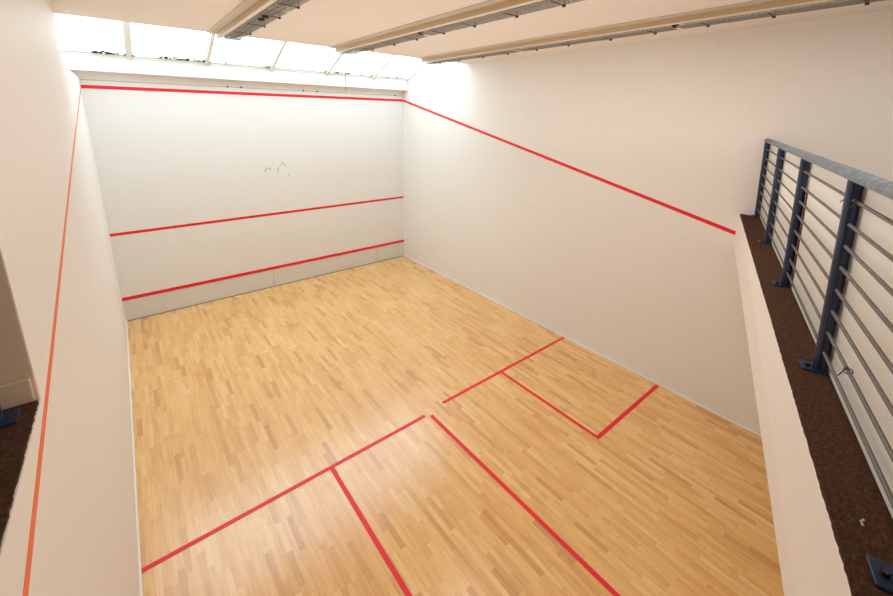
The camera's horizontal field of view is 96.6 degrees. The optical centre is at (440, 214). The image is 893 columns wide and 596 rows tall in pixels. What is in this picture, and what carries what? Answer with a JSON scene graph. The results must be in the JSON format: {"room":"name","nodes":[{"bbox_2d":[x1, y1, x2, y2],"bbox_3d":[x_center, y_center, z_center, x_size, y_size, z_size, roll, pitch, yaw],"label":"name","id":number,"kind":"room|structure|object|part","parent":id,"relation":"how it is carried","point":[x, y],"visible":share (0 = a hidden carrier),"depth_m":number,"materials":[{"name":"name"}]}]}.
{"room":"sports hall","nodes":[
{"label":"sports hall","id":0,"kind":"room"},
{"bbox_2d":[0,254,38,410],"bbox_3d":[-2.842,-0.115,0.516,2.996,2.760,0.203,-10,18,-37],"label":"wall","id":1,"kind":"structure","parent":0,"point":[14,362],"depth_m":1.52,"materials":[{"name":"paint"}]},
{"bbox_2d":[0,378,34,409],"bbox_3d":[-2.795,0.897,0.678,2.988,0.100,0.016,-10,18,-37],"label":"baseboard","id":2,"kind":"structure","parent":1,"relation":"attached to","point":[20,392],"depth_m":1.55,"materials":[{"name":"paint"}]},
{"bbox_2d":[0,0,139,595],"bbox_3d":[-3.117,0.484,3.327,0.202,5.300,10.200,-10,18,-37],"label":"wall","id":3,"kind":"structure","parent":0,"point":[56,251],"depth_m":2.30,"materials":[{"name":"white paint"}]},
{"bbox_2d":[126,320,142,595],"bbox_3d":[-3.033,3.037,3.976,0.018,0.035,9.850,-10,18,-37],"label":"trim","id":4,"kind":"structure","parent":3,"relation":"attached to","point":[132,429],"depth_m":4.33,"materials":[{"name":"white paint"}]},
{"bbox_2d":[71,71,402,95],"bbox_3d":[-3.661,-2.776,8.581,7.000,0.124,0.244,-10,18,-37],"label":"wall","id":5,"kind":"structure","parent":0,"point":[80,74],"depth_m":7.88,"materials":[{"name":"white paint"}]},
{"bbox_2d":[63,53,407,90],"bbox_3d":[-3.509,-2.948,8.511,6.800,0.250,0.470,-10,18,-37],"label":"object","id":6,"kind":"structure","parent":5,"relation":"attached to","point":[73,62],"depth_m":7.61,"materials":[{"name":"white paint"}]},
{"bbox_2d":[80,79,393,95],"bbox_3d":[-3.518,-2.704,8.577,6.400,0.014,0.018,-10,18,-37],"label":"trim","id":7,"kind":"structure","parent":5,"relation":"attached to","point":[80,79],"depth_m":7.87,"materials":[{"name":"grey"}]},
{"bbox_2d":[80,80,403,320],"bbox_3d":[-3.617,-0.572,9.189,6.800,4.478,0.266,-10,18,-37],"label":"wall","id":8,"kind":"structure","parent":0,"point":[210,193],"depth_m":8.48,"materials":[{"name":"paint"}]},
{"bbox_3d":[-3.579,1.415,9.590,6.400,0.430,0.008,-10,18,-37],"label":"tin panel","id":9,"kind":"part","parent":8,"relation":"part of","materials":[{"name":"white paint"}]},
{"bbox_2d":[127,256,783,595],"bbox_3d":[-0.532,2.688,5.929,6.800,0.152,10.250,-10,18,-37],"label":"floor","id":10,"kind":"structure","parent":0,"point":[391,427],"depth_m":4.75,"materials":[{"name":"brown wood"}]},
{"bbox_2d":[47,0,892,63],"bbox_3d":[-0.042,-1.675,1.990,10.000,0.150,9.730,-10,18,-37],"label":"ceiling","id":11,"kind":"structure","parent":0,"point":[326,23],"depth_m":4.54,"materials":[{"name":"white paint"}]},
{"bbox_2d":[207,0,277,38],"bbox_3d":[-0.243,-1.563,1.980,0.163,0.071,9.518,-10,18,-37],"label":"trim","id":12,"kind":"structure","parent":11,"relation":"attached to","point":[247,9],"depth_m":4.43,"materials":[{"name":"beige"}]},
{"bbox_2d":[62,22,427,80],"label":"window","id":13,"kind":"structure","parent":11,"relation":"in","point":[126,25],"depth_m":7.45,"materials":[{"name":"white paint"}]},
{"bbox_2d":[91,50,401,77],"bbox_3d":[-3.317,-3.060,8.242,5.974,0.053,0.082,-10,18,-37],"label":"clump","id":14,"kind":"object","parent":13,"relation":"on","point":[95,51],"visible":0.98,"depth_m":7.12,"materials":[{"name":"grey"}]},
{"bbox_2d":[221,4,286,41],"bbox_3d":[-2.324,-2.291,4.821,0.200,0.114,2.264,-10,18,-37],"label":"lamp","id":15,"kind":"object","parent":11,"relation":"attached to","point":[268,13],"visible":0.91,"depth_m":4.59,"materials":[{"name":"grey metal"}]},
{"bbox_2d":[270,0,309,11],"bbox_3d":[-0.892,-1.829,3.068,0.200,0.106,2.204,-10,18,-37],"label":"lamp","id":16,"kind":"object","parent":11,"relation":"attached to","point":[288,3],"visible":0.94,"depth_m":3.75,"materials":[{"name":"grey metal"}]},
{"bbox_2d":[339,31,427,54],"bbox_3d":[-0.932,-2.538,5.893,0.200,0.106,2.264,-10,18,-37],"label":"lamp","id":17,"kind":"object","parent":11,"relation":"attached to","point":[414,35],"visible":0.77,"depth_m":5.72,"materials":[{"name":"grey metal"}]},
{"bbox_2d":[329,0,542,52],"bbox_3d":[1.150,-1.806,3.054,0.163,0.071,9.518,-10,18,-37],"label":"trim","id":18,"kind":"structure","parent":11,"relation":"attached to","point":[490,6],"depth_m":4.51,"materials":[{"name":"beige wood"}]},
{"bbox_2d":[425,48,520,63],"bbox_3d":[0.464,-2.782,6.970,0.200,0.106,2.264,-10,18,-37],"label":"lamp","id":19,"kind":"object","parent":11,"relation":"attached to","point":[507,52],"visible":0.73,"depth_m":6.78,"materials":[{"name":"grey metal"}]},
{"bbox_2d":[420,0,583,35],"bbox_3d":[0.500,-2.072,4.142,0.200,0.106,2.204,-10,18,-37],"label":"lamp","id":20,"kind":"object","parent":11,"relation":"attached to","point":[517,10],"visible":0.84,"depth_m":4.00,"materials":[{"name":"grey metal"}]},
{"bbox_2d":[440,0,559,29],"bbox_3d":[0.497,-2.101,4.132,0.190,0.045,2.200,-10,18,-37],"label":"ceiling light","id":21,"kind":"object","parent":20,"relation":"on","point":[543,1],"depth_m":3.99,"materials":[{"name":"grey metal"}]},
{"bbox_2d":[516,25,677,50],"bbox_3d":[1.897,-2.316,5.219,0.200,0.106,2.204,-10,18,-37],"label":"lamp","id":22,"kind":"object","parent":11,"relation":"attached to","point":[656,30],"visible":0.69,"depth_m":5.04,"materials":[{"name":"grey metal"}]},
{"bbox_2d":[528,27,663,47],"bbox_3d":[1.893,-2.345,5.208,0.190,0.045,2.200,-10,18,-37],"label":"ceiling light","id":23,"kind":"object","parent":22,"relation":"on","point":[655,27],"depth_m":5.09,"materials":[{"name":"grey metal"}]},
{"bbox_2d":[417,0,833,62],"bbox_3d":[2.546,-2.050,4.131,0.163,0.071,9.518,-10,18,-37],"label":"trim","id":24,"kind":"structure","parent":11,"relation":"attached to","point":[756,5],"depth_m":4.48,"materials":[{"name":"beige wood"}]},
{"bbox_2d":[676,0,884,28],"bbox_3d":[3.304,-1.859,3.498,0.200,0.106,2.224,-10,18,-37],"label":"lamp","id":25,"kind":"object","parent":11,"relation":"attached to","point":[837,3],"visible":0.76,"depth_m":3.71,"materials":[{"name":"grey metal"}]},
{"bbox_2d":[682,0,845,23],"bbox_3d":[3.301,-1.887,3.487,0.190,0.045,2.220,-10,18,-37],"label":"ceiling light","id":26,"kind":"object","parent":25,"relation":"on","point":[764,12],"depth_m":3.78,"materials":[{"name":"grey metal"}]},
{"bbox_2d":[398,10,892,434],"bbox_3d":[2.761,-0.509,6.387,0.202,5.950,12.450,-10,18,-37],"label":"wall","id":27,"kind":"structure","parent":0,"point":[597,196],"depth_m":6.03,"materials":[{"name":"white paint"}]},
{"bbox_2d":[404,255,760,436],"bbox_3d":[1.973,2.165,7.839,0.016,0.028,9.850,-10,18,-37],"label":"trim","id":28,"kind":"structure","parent":27,"relation":"attached to","point":[654,382],"depth_m":6.66,"materials":[{"name":"white paint"}]},
{"bbox_2d":[734,215,851,595],"bbox_3d":[1.218,1.190,0.842,9.400,0.383,4.870,-10,18,-37],"label":"wall","id":29,"kind":"structure","parent":0,"point":[811,564],"depth_m":1.54,"materials":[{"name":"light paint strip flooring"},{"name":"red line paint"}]},
{"bbox_2d":[0,214,892,595],"bbox_3d":[1.226,0.999,0.792,9.386,0.012,4.840,-10,18,-37],"label":"carpet","id":30,"kind":"object","parent":29,"relation":"on","point":[850,491],"visible":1,"depth_m":1.40,"materials":[{"name":"brown carpet"}]},
{"bbox_2d":[0,406,20,428],"bbox_3d":[-1.012,0.525,0.602,0.115,0.919,2.140,-10,18,-37],"label":"gallery railing","id":31,"kind":"object","parent":30,"relation":"on","point":[10,417],"visible":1,"depth_m":1.48,"materials":[{"name":"metal"}]},
{"bbox_3d":[-1.635,0.343,1.356,0.053,0.883,0.054,-10,18,-37],"label":"post","id":32,"kind":"part","parent":31,"relation":"part of","materials":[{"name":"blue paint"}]},
{"bbox_2d":[750,138,892,593],"bbox_3d":[1.931,0.217,1.999,0.124,0.942,6.890,10,17,33],"label":"gallery railing","id":33,"kind":"object","parent":30,"relation":"on","point":[828,224],"visible":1,"depth_m":1.71,"materials":[{"name":"metal"}]},
{"bbox_3d":[3.837,-0.420,4.748,0.103,0.905,0.054,10,17,33],"label":"post","id":34,"kind":"part","parent":33,"relation":"part of","materials":[{"name":"metal"}]},
{"bbox_3d":[3.125,-0.176,3.725,0.103,0.905,0.054,10,17,33],"label":"post","id":35,"kind":"part","parent":33,"relation":"part of","materials":[{"name":"metal"}]},
{"bbox_3d":[2.430,0.496,2.842,0.096,0.009,0.090,10,17,33],"label":"foot plate","id":36,"kind":"part","parent":33,"relation":"part of","materials":[{"name":"blue paint"}]},
{"bbox_3d":[3.169,-0.173,3.728,0.059,0.895,2.563,10,17,33],"label":"backing panel","id":37,"kind":"part","parent":33,"relation":"part of","materials":[{"name":"beige paint"}]},
{"bbox_3d":[2.436,0.060,2.734,0.103,0.905,0.054,10,17,33],"label":"post","id":38,"kind":"part","parent":33,"relation":"part of","materials":[{"name":"metal"}]},
{"bbox_3d":[1.766,0.723,1.887,0.096,0.009,0.090,10,17,33],"label":"foot plate","id":39,"kind":"part","parent":33,"relation":"part of","materials":[{"name":"blue paint"}]},
{"bbox_3d":[1.913,-0.223,1.901,0.068,0.042,6.880,10,17,33],"label":"handrail","id":40,"kind":"part","parent":33,"relation":"part of","materials":[{"name":"grey metal"}]},
{"bbox_3d":[1.772,0.287,1.779,0.103,0.905,0.054,10,17,33],"label":"post","id":41,"kind":"part","parent":33,"relation":"part of","materials":[{"name":"metal"}]},
{"bbox_3d":[1.231,0.491,0.941,0.059,0.895,4.295,10,17,33],"label":"backing panel","id":42,"kind":"part","parent":33,"relation":"part of","materials":[{"name":"beige paint"}]},
{"bbox_3d":[1.158,0.931,1.012,0.096,0.009,0.090,10,17,33],"label":"foot plate","id":43,"kind":"part","parent":33,"relation":"part of","materials":[{"name":"blue paint"}]}
]}

